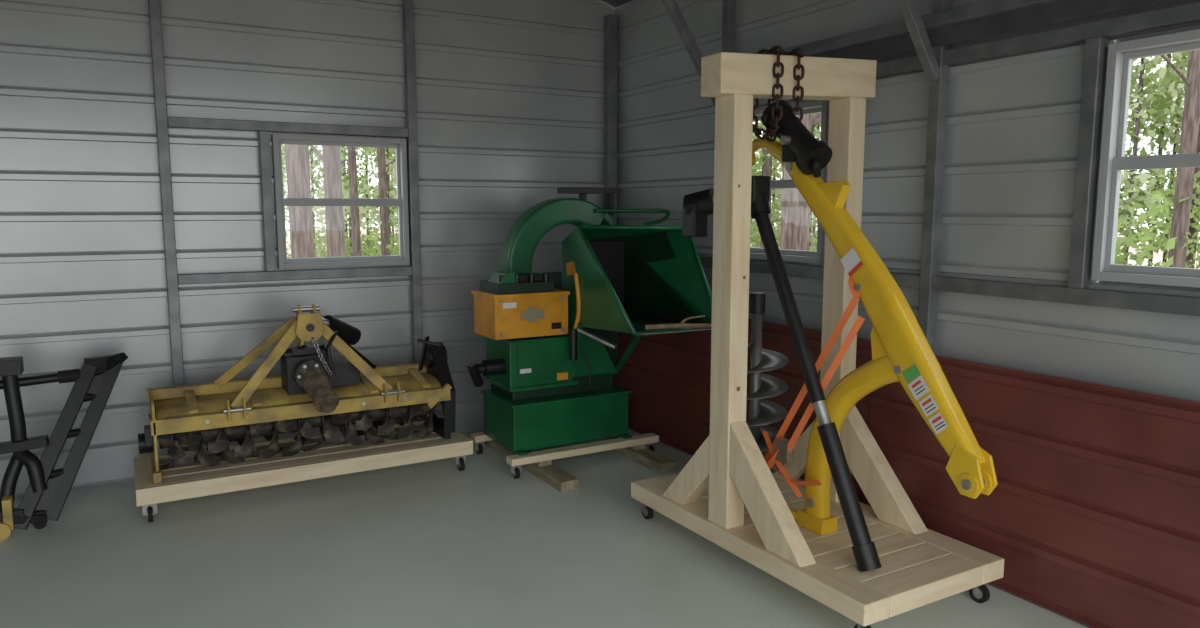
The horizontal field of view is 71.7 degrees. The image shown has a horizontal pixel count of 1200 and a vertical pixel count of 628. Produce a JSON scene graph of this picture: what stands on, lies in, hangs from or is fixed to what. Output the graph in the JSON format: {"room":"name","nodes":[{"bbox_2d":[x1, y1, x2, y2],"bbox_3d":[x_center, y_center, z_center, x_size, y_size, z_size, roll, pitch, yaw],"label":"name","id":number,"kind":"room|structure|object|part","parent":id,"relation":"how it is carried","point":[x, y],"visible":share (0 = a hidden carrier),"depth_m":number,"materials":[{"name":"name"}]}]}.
{"room":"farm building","nodes":[
{"label":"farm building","id":0,"kind":"room"},
{"bbox_2d":[0,0,613,498],"bbox_3d":[-3.089,-1.009,4.641,7.400,4.138,0.024,-4,8,-30],"label":"wall","id":1,"kind":"structure","parent":0,"point":[510,93],"depth_m":5.14,"materials":[{"name":"metal"}]},
{"bbox_2d":[271,133,409,268],"bbox_3d":[-1.697,-0.738,5.480,0.850,0.850,0.090,-4,8,-30],"label":"frame","id":2,"kind":"object","parent":1,"relation":"attached to","point":[275,137],"visible":0.94,"depth_m":5.41,"materials":[{"name":"grey metal"}]},
{"bbox_2d":[279,140,402,262],"bbox_3d":[-1.701,-0.739,5.487,0.780,0.780,0.045,-4,8,-30],"label":"window","id":3,"kind":"structure","parent":1,"relation":"in","point":[285,201],"depth_m":5.48,"materials":[{"name":"grey"}]},
{"bbox_2d":[0,428,1088,627],"bbox_3d":[-1.410,1.473,1.984,7.550,0.120,6.900,-4,8,-30],"label":"floor","id":4,"kind":"structure","parent":0,"point":[428,544],"depth_m":3.86,"materials":[{"name":"concrete"}]},
{"bbox_2d":[0,352,127,540],"bbox_3d":[-2.931,0.666,4.383,0.316,0.880,0.866,7,10,44],"label":"attachment","id":5,"kind":"object","parent":4,"relation":"on","point":[47,492],"visible":1,"depth_m":4.35,"materials":[{"name":"black paint"}]},
{"bbox_2d":[148,0,188,450],"bbox_3d":[-2.570,-0.934,4.893,0.060,3.926,0.060,-4,8,-30],"label":"steel post","id":6,"kind":"object","parent":4,"relation":"on","point":[154,7],"visible":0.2,"depth_m":4.89,"materials":[{"name":"grey metal"}]},
{"bbox_2d":[168,116,407,137],"bbox_3d":[-1.923,-1.177,5.246,1.440,0.060,0.050,-4,8,-30],"label":"steel girt","id":7,"kind":"object","parent":6,"relation":"attached to","point":[173,122],"visible":0.92,"depth_m":5.19,"materials":[{"name":"grey metal"}]},
{"bbox_2d":[178,266,411,284],"bbox_3d":[-1.923,-0.254,5.362,1.440,0.060,0.050,-4,8,-30],"label":"steel girt","id":8,"kind":"object","parent":6,"relation":"attached to","point":[227,277],"visible":0.9,"depth_m":5.31,"materials":[{"name":"grey metal"}]},
{"bbox_2d":[258,131,275,270],"bbox_3d":[-2.088,-0.704,5.210,0.060,0.870,0.050,-4,8,-30],"label":"post","id":9,"kind":"object","parent":8,"relation":"on","point":[264,136],"visible":1,"depth_m":5.19,"materials":[{"name":"metal"}]},
{"bbox_2d":[133,420,472,521],"bbox_3d":[-1.768,0.921,5.060,1.860,0.205,0.660,-4,8,-30],"label":"wooden dolly","id":10,"kind":"object","parent":4,"relation":"on","point":[195,480],"visible":0.77,"depth_m":4.79,"materials":[{"name":"brown wood"}]},
{"bbox_2d":[138,304,455,483],"bbox_3d":[-1.726,0.386,4.889,1.770,0.908,0.768,-4,8,-30],"label":"rotary tiller","id":11,"kind":"object","parent":10,"relation":"on","point":[311,396],"visible":1,"depth_m":4.80,"materials":[{"name":"yellow paint"}]},
{"bbox_3d":[-2.501,0.648,4.585,0.095,0.454,0.519,-4,8,-30],"label":"plate","id":12,"kind":"part","parent":11,"relation":"part of","materials":[{"name":"yellow paint"}]},
{"bbox_2d":[154,373,440,417],"bbox_3d":[-1.787,0.568,5.028,1.600,0.275,0.507,-4,8,-30],"label":"hood","id":13,"kind":"object","parent":11,"relation":"attached to","point":[267,395],"depth_m":4.88,"materials":[{"name":"yellow paint"}]},
{"bbox_2d":[403,0,422,420],"bbox_3d":[-1.272,-0.835,5.664,0.060,3.536,0.060,-4,8,-30],"label":"steel post","id":14,"kind":"object","parent":4,"relation":"on","point":[408,5],"visible":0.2,"depth_m":5.63,"materials":[{"name":"grey metal"}]},
{"bbox_2d":[470,431,675,491],"bbox_3d":[-0.234,0.885,5.603,1.080,0.140,1.300,-4,8,-30],"label":"wooden dolly","id":15,"kind":"object","parent":4,"relation":"on","point":[638,448],"visible":0.72,"depth_m":5.29,"materials":[{"name":"brown wood"}]},
{"bbox_2d":[467,187,711,455],"bbox_3d":[-0.010,0.037,5.142,1.466,1.652,1.428,-4,8,-30],"label":"wood chipper","id":16,"kind":"object","parent":15,"relation":"on","point":[550,365],"visible":0.98,"depth_m":5.29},
{"bbox_3d":[-0.279,0.667,5.554,0.870,0.305,0.590,-4,8,-30],"label":"tank","id":17,"kind":"part","parent":16,"relation":"part of","materials":[{"name":"green metal"}]},
{"bbox_2d":[646,315,710,329],"bbox_3d":[0.527,0.055,4.734,0.512,0.063,0.238,-4,8,-30],"label":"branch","id":18,"kind":"object","parent":16,"relation":"in","point":[681,325],"depth_m":4.70,"materials":[{"name":"brown wood"}]},
{"bbox_2d":[604,14,617,224],"bbox_3d":[0.083,-0.716,6.462,0.075,3.100,0.075,-4,8,-30],"label":"steel post","id":19,"kind":"object","parent":4,"relation":"on","point":[610,21],"visible":0.46,"depth_m":6.32,"materials":[{"name":"grey metal"}]},
{"bbox_2d":[722,0,735,52],"bbox_3d":[0.793,-0.564,5.262,0.060,3.100,0.060,-4,8,-30],"label":"steel post","id":20,"kind":"object","parent":4,"relation":"on","point":[729,6],"visible":0.02,"depth_m":5.09,"materials":[{"name":"grey metal"}]},
{"bbox_2d":[662,0,714,105],"bbox_3d":[0.508,-1.674,4.955,0.638,0.905,0.050,-4,8,-30],"label":"knee brace","id":21,"kind":"object","parent":20,"relation":"attached to","point":[671,6],"visible":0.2,"depth_m":4.94,"materials":[{"name":"metal"}]},
{"bbox_2d":[700,257,712,267],"bbox_3d":[0.449,-0.394,5.892,0.050,0.065,1.330,-4,8,-30],"label":"steel girt","id":22,"kind":"object","parent":20,"relation":"attached to","point":[707,262],"visible":0.02,"depth_m":5.42,"materials":[{"name":"grey metal"}]},
{"bbox_2d":[749,261,919,288],"bbox_3d":[1.186,-0.235,4.630,0.050,0.065,1.490,-4,8,-30],"label":"steel girt","id":23,"kind":"object","parent":20,"relation":"attached to","point":[907,280],"visible":0.31,"depth_m":4.61,"materials":[{"name":"grey metal"}]},
{"bbox_2d":[821,100,829,266],"bbox_3d":[1.244,-0.738,4.467,0.050,0.975,0.060,-4,8,-30],"label":"post","id":24,"kind":"object","parent":23,"relation":"on","point":[827,102],"visible":0.11,"depth_m":4.46,"materials":[{"name":"metal"}]},
{"bbox_2d":[876,55,922,76],"bbox_3d":[1.186,-1.264,4.500,0.050,0.060,1.490,-4,8,-30],"label":"steel girt","id":25,"kind":"object","parent":20,"relation":"attached to","point":[908,64],"visible":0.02,"depth_m":4.01,"materials":[{"name":"grey metal"}]},
{"bbox_2d":[631,52,1003,627],"bbox_3d":[0.921,-0.006,3.834,0.930,2.352,1.620,-4,8,-30],"label":"stand","id":26,"kind":"object","parent":4,"relation":"on","point":[727,493],"visible":0.9,"depth_m":3.70,"materials":[{"name":"brown wood"}]},
{"bbox_2d":[746,292,788,473],"bbox_3d":[0.778,0.413,4.165,0.320,1.043,0.320,-4,8,-30],"label":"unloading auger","id":27,"kind":"object","parent":26,"relation":"on","point":[763,412],"visible":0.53,"depth_m":4.12,"materials":[{"name":"metal"}]},
{"bbox_2d":[753,45,804,141],"bbox_3d":[0.791,-0.966,3.738,0.172,0.430,0.225,-4,8,-30],"label":"chain","id":28,"kind":"object","parent":26,"relation":"hanging from","point":[771,132],"visible":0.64,"depth_m":3.67,"materials":[{"name":"brown metal"}]},
{"bbox_2d":[682,100,997,571],"bbox_3d":[0.919,0.049,3.518,0.426,1.953,1.482,-4,8,-30],"label":"post hole digger","id":29,"kind":"object","parent":26,"relation":"on","point":[902,353],"visible":0.93,"depth_m":3.47,"materials":[{"name":"yellow paint"}]},
{"bbox_3d":[0.869,-0.780,3.687,0.170,0.352,0.358,-4,8,-30],"label":"gearbox motor","id":30,"kind":"part","parent":29,"relation":"part of","materials":[{"name":"black paint"}]},
{"bbox_2d":[762,277,864,497],"bbox_3d":[0.899,0.393,3.732,0.146,1.196,0.671,-7,10,-43],"label":"strap","id":31,"kind":"object","parent":29,"relation":"attached to","point":[781,449],"visible":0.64,"depth_m":3.70,"materials":[{"name":"orange fabric"}]},
{"bbox_2d":[613,319,1199,627],"bbox_3d":[1.611,0.679,3.853,0.081,0.987,6.050,-4,8,-30],"label":"metal panels","id":32,"kind":"object","parent":4,"relation":"on","point":[1092,514],"visible":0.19,"depth_m":3.46,"materials":[{"name":"red metal"}]},
{"bbox_2d":[918,0,952,352],"bbox_3d":[1.571,-0.396,3.932,0.060,3.100,0.060,-4,8,-30],"label":"steel post","id":33,"kind":"object","parent":4,"relation":"on","point":[938,88],"visible":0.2,"depth_m":3.89,"materials":[{"name":"grey metal"}]},
{"bbox_2d":[897,0,939,80],"bbox_3d":[1.285,-1.506,3.625,0.638,0.905,0.050,-4,8,-30],"label":"knee brace","id":34,"kind":"object","parent":33,"relation":"attached to","point":[909,9],"visible":1,"depth_m":3.74,"materials":[{"name":"metal"}]},
{"bbox_2d":[932,276,1199,315],"bbox_3d":[1.984,-0.062,3.266,0.050,0.065,1.570,-4,8,-30],"label":"steel girt","id":35,"kind":"object","parent":33,"relation":"attached to","point":[1151,302],"visible":1,"depth_m":3.34,"materials":[{"name":"grey metal"}]},
{"bbox_2d":[1068,37,1106,288],"bbox_3d":[1.931,-0.590,3.291,0.050,0.975,0.060,-4,8,-30],"label":"stud","id":36,"kind":"object","parent":35,"relation":"on","point":[1095,48],"visible":1,"depth_m":3.27,"materials":[{"name":"metal"}]},
{"bbox_2d":[943,1,1199,64],"bbox_3d":[1.984,-1.092,3.136,0.050,0.060,1.570,-4,8,-30],"label":"steel girt","id":37,"kind":"object","parent":33,"relation":"attached to","point":[1186,13],"visible":1,"depth_m":3.26,"materials":[{"name":"grey metal"}]},
{"bbox_3d":[2.388,-0.219,2.533,0.060,3.100,0.060,-4,8,-30],"label":"steel post","id":38,"kind":"object","parent":4,"relation":"on","visible":0},
{"bbox_2d":[770,0,1170,59],"bbox_3d":[2.040,-1.184,2.906,0.060,0.140,5.000,-4,8,-30],"label":"beam","id":39,"kind":"structure","parent":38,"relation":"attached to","point":[986,18],"depth_m":3.64,"materials":[{"name":"metal"}]},
{"bbox_2d":[599,0,632,7],"bbox_3d":[-1.413,-2.230,1.543,7.630,1.038,6.950,-4,8,-30],"label":"ceiling","id":40,"kind":"structure","parent":0,"point":[613,3],"depth_m":6.24,"materials":[{"name":"metal"}]},
{"bbox_2d":[614,0,1199,401],"bbox_3d":[1.794,-0.400,3.648,0.024,3.180,6.750,-4,8,-30],"label":"wall","id":41,"kind":"structure","parent":0,"point":[1012,121],"depth_m":3.84,"materials":[{"name":"metal"}]},
{"bbox_2d":[750,107,820,256],"bbox_3d":[1.064,-0.761,4.871,0.045,0.820,0.710,-4,8,-30],"label":"window","id":42,"kind":"structure","parent":41,"relation":"in","point":[774,184],"depth_m":4.79,"materials":[{"name":"grey"}]},
{"bbox_2d":[750,100,826,263],"bbox_3d":[1.058,-0.761,4.868,0.090,0.890,0.780,-4,8,-30],"label":"frame","id":43,"kind":"object","parent":41,"relation":"attached to","point":[815,103],"visible":0.18,"depth_m":4.58,"materials":[{"name":"grey"}]},
{"bbox_2d":[1091,29,1199,287],"bbox_3d":[2.204,-0.543,2.903,0.090,0.910,0.850,-4,8,-30],"label":"frame","id":44,"kind":"object","parent":41,"relation":"attached to","point":[1115,60],"visible":0.9,"depth_m":3.20,"materials":[{"name":"grey metal"}]},
{"bbox_2d":[1105,41,1199,277],"bbox_3d":[2.210,-0.543,2.906,0.045,0.840,0.780,-4,8,-30],"label":"window","id":45,"kind":"structure","parent":41,"relation":"in","point":[1189,160],"depth_m":3.18,"materials":[{"name":"grey"}]},
{"label":"outside","id":46,"kind":"structure","parent":0,"visible":0},
{"bbox_2d":[286,224,1199,268],"bbox_3d":[-0.689,0.457,11.305,130.000,0.160,140.000,-4,8,-30],"label":"ground","id":47,"kind":"structure","parent":46,"point":[1159,257],"depth_m":37.58,"materials":[{"name":"green plant"}]},
{"bbox_2d":[282,170,288,220],"bbox_3d":[-8.613,-3.456,17.384,4.968,6.201,3.944,-4,8,-30],"label":"shrub","id":48,"kind":"object","parent":47,"relation":"on","point":[284,180],"visible":0.02,"depth_m":18.60,"materials":[{"name":"green plant"}]},
{"bbox_2d":[285,144,314,257],"bbox_3d":[-4.438,-4.516,11.015,4.111,9.921,5.995,-4,8,-30],"label":"tree","id":49,"kind":"object","parent":47,"relation":"on","point":[296,156],"visible":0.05,"depth_m":11.27,"materials":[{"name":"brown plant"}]},
{"bbox_2d":[281,145,345,256],"bbox_3d":[-4.077,-4.541,12.044,5.364,9.701,4.837,2,7,16],"label":"tree","id":50,"kind":"object","parent":47,"relation":"on","point":[331,158],"visible":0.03,"depth_m":12.67,"materials":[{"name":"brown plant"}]},
{"bbox_2d":[281,144,369,257],"bbox_3d":[-8.997,-4.047,23.891,5.114,6.660,3.726,-4,8,-30],"label":"shrub","id":51,"kind":"object","parent":47,"relation":"on","point":[322,222],"visible":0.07,"depth_m":24.32,"materials":[{"name":"green plant"}]},
{"bbox_2d":[281,144,398,257],"bbox_3d":[-7.150,-3.878,21.760,4.682,6.462,2.992,-4,8,-30],"label":"shrub","id":52,"kind":"object","parent":47,"relation":"on","point":[313,166],"visible":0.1,"depth_m":21.82,"materials":[{"name":"green plant"}]},
{"bbox_2d":[290,147,398,257],"bbox_3d":[-7.377,-4.037,23.777,4.710,6.652,3.778,3,8,20],"label":"shrub","id":53,"kind":"object","parent":47,"relation":"on","point":[346,177],"visible":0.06,"depth_m":23.62,"materials":[{"name":"green plant"}]},
{"bbox_2d":[341,146,347,237],"bbox_3d":[-8.094,-6.686,24.719,4.101,10.786,5.166,4,8,28],"label":"tree","id":54,"kind":"object","parent":47,"relation":"on","point":[342,161],"visible":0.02,"depth_m":25.14,"materials":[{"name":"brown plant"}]},
{"bbox_2d":[347,147,360,255],"bbox_3d":[-5.137,-5.612,17.340,4.617,10.501,4.516,2,7,15],"label":"tree","id":55,"kind":"object","parent":47,"relation":"on","point":[352,162],"visible":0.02,"depth_m":17.07,"materials":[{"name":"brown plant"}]},
{"bbox_2d":[312,146,398,256],"bbox_3d":[-4.830,-3.921,21.389,3.096,6.283,5.654,3,8,23],"label":"shrub","id":56,"kind":"object","parent":47,"relation":"on","point":[388,171],"visible":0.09,"depth_m":20.40,"materials":[{"name":"green plant"}]},
{"bbox_2d":[318,155,397,254],"bbox_3d":[-6.423,-4.409,27.079,5.530,6.741,3.155,0,7,1],"label":"shrub","id":57,"kind":"object","parent":47,"relation":"on","point":[391,155],"visible":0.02,"depth_m":26.79,"materials":[{"name":"green plant"}]},
{"bbox_2d":[362,154,398,252],"bbox_3d":[-5.969,-4.370,26.450,3.411,6.660,4.060,-2,7,-14],"label":"shrub","id":58,"kind":"object","parent":47,"relation":"on","point":[394,186],"visible":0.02,"depth_m":25.43,"materials":[{"name":"green plant"}]},
{"bbox_2d":[370,150,398,252],"bbox_3d":[-5.150,-4.194,24.907,4.039,6.624,3.583,-4,8,-30],"label":"shrub","id":59,"kind":"object","parent":47,"relation":"on","point":[375,229],"visible":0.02,"depth_m":24.68,"materials":[{"name":"green plant"}]},
{"bbox_2d":[377,148,395,255],"bbox_3d":[-4.399,-5.730,19.924,2.682,10.087,6.142,-4,8,-30],"label":"tree","id":60,"kind":"object","parent":47,"relation":"on","point":[382,165],"visible":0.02,"depth_m":19.86,"materials":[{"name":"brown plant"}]},
{"bbox_2d":[752,123,769,157],"bbox_3d":[3.500,-5.761,12.534,4.456,11.991,4.621,-4,8,-30],"label":"tree","id":61,"kind":"object","parent":47,"relation":"on","point":[754,123],"visible":0.02,"depth_m":13.67,"materials":[{"name":"green plant"}]},
{"bbox_2d":[750,121,781,247],"bbox_3d":[2.729,-3.937,19.329,4.195,6.668,5.619,1,7,11],"label":"shrub","id":62,"kind":"object","parent":47,"relation":"on","point":[775,205],"visible":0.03,"depth_m":18.53,"materials":[{"name":"green plant"}]},
{"bbox_2d":[760,125,771,247],"bbox_3d":[2.413,-5.588,15.920,3.177,10.806,5.913,1,7,5],"label":"tree","id":63,"kind":"object","parent":47,"relation":"on","point":[767,166],"visible":0.02,"depth_m":16.02,"materials":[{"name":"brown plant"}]},
{"bbox_2d":[752,125,781,189],"bbox_3d":[0.908,-3.534,16.660,5.758,6.538,4.622,-2,8,-18],"label":"shrub","id":64,"kind":"object","parent":47,"relation":"on","point":[756,167],"visible":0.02,"depth_m":15.95,"materials":[{"name":"green plant"}]},
{"bbox_2d":[750,113,816,247],"bbox_3d":[3.593,-4.494,21.972,5.516,7.626,5.181,-4,8,-30],"label":"shrub","id":65,"kind":"object","parent":47,"relation":"on","point":[773,162],"visible":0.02,"depth_m":21.04,"materials":[{"name":"green plant"}]},
{"bbox_2d":[750,122,819,248],"bbox_3d":[5.003,-4.290,21.183,5.169,7.204,5.655,-4,8,-30],"label":"shrub","id":66,"kind":"object","parent":47,"relation":"on","point":[773,195],"visible":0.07,"depth_m":20.38,"materials":[{"name":"green plant"}]},
{"bbox_2d":[752,124,820,250],"bbox_3d":[6.198,-4.300,20.317,5.170,7.140,5.324,1,7,9],"label":"shrub","id":67,"kind":"object","parent":47,"relation":"on","point":[817,133],"visible":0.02,"depth_m":19.58,"materials":[{"name":"green plant"}]},
{"bbox_2d":[779,113,820,250],"bbox_3d":[5.638,-3.699,17.114,5.520,6.750,4.384,-1,7,-11],"label":"shrub","id":68,"kind":"object","parent":47,"relation":"on","point":[811,248],"visible":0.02,"depth_m":17.86,"materials":[{"name":"green plant"}]},
{"bbox_2d":[780,113,820,250],"bbox_3d":[2.462,-4.625,11.130,5.515,10.099,3.044,0,7,1],"label":"tree","id":69,"kind":"object","parent":47,"relation":"on","point":[795,212],"visible":0.02,"depth_m":11.13,"materials":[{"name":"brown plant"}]},
{"bbox_2d":[809,127,814,245],"bbox_3d":[4.821,-6.809,20.073,4.568,12.202,4.910,6,9,38],"label":"tree","id":70,"kind":"object","parent":47,"relation":"on","point":[813,127],"visible":0.02,"depth_m":20.72,"materials":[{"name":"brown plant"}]},
{"bbox_2d":[1096,58,1186,282],"bbox_3d":[8.493,-3.378,15.293,5.322,7.413,4.680,-4,8,-30],"label":"shrub","id":71,"kind":"object","parent":47,"relation":"on","point":[1177,138],"visible":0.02,"depth_m":14.64,"materials":[{"name":"green plant"}]},
{"bbox_2d":[1117,60,1179,252],"bbox_3d":[8.257,-3.366,16.675,4.752,6.201,5.600,-4,8,-30],"label":"shrub","id":72,"kind":"object","parent":47,"relation":"on","point":[1157,130],"visible":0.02,"depth_m":15.13,"materials":[{"name":"green plant"}]},
{"bbox_2d":[1114,53,1199,267],"bbox_3d":[8.419,-3.465,13.659,4.699,7.151,5.297,-4,8,-30],"label":"foliage","id":73,"kind":"object","parent":47,"relation":"on","point":[1129,239],"visible":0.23,"depth_m":13.17,"materials":[{"name":"green plant"}]},
{"bbox_2d":[1114,40,1199,267],"bbox_3d":[8.051,-4.441,11.056,4.608,9.758,4.568,4,8,28],"label":"tree","id":74,"kind":"object","parent":47,"relation":"on","point":[1190,119],"visible":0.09,"depth_m":11.57,"materials":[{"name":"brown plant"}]},
{"bbox_2d":[1118,51,1199,237],"bbox_3d":[10.223,-3.389,13.328,5.439,7.084,5.591,-4,8,-30],"label":"shrub","id":75,"kind":"object","parent":47,"relation":"on","point":[1151,110],"visible":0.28,"depth_m":14.17,"materials":[{"name":"green plant"}]},
{"bbox_2d":[1119,52,1199,268],"bbox_3d":[10.246,-3.682,15.051,5.854,7.235,3.746,1,7,7],"label":"shrub","id":76,"kind":"object","parent":47,"relation":"on","point":[1160,151],"visible":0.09,"depth_m":15.13,"materials":[{"name":"green plant"}]},
{"bbox_2d":[1186,123,1199,267],"bbox_3d":[10.434,-5.843,13.811,4.556,11.842,4.914,6,9,39],"label":"tree","id":77,"kind":"object","parent":47,"relation":"on","point":[1192,230],"visible":0.09,"depth_m":14.20,"materials":[{"name":"green plant"}]}
]}

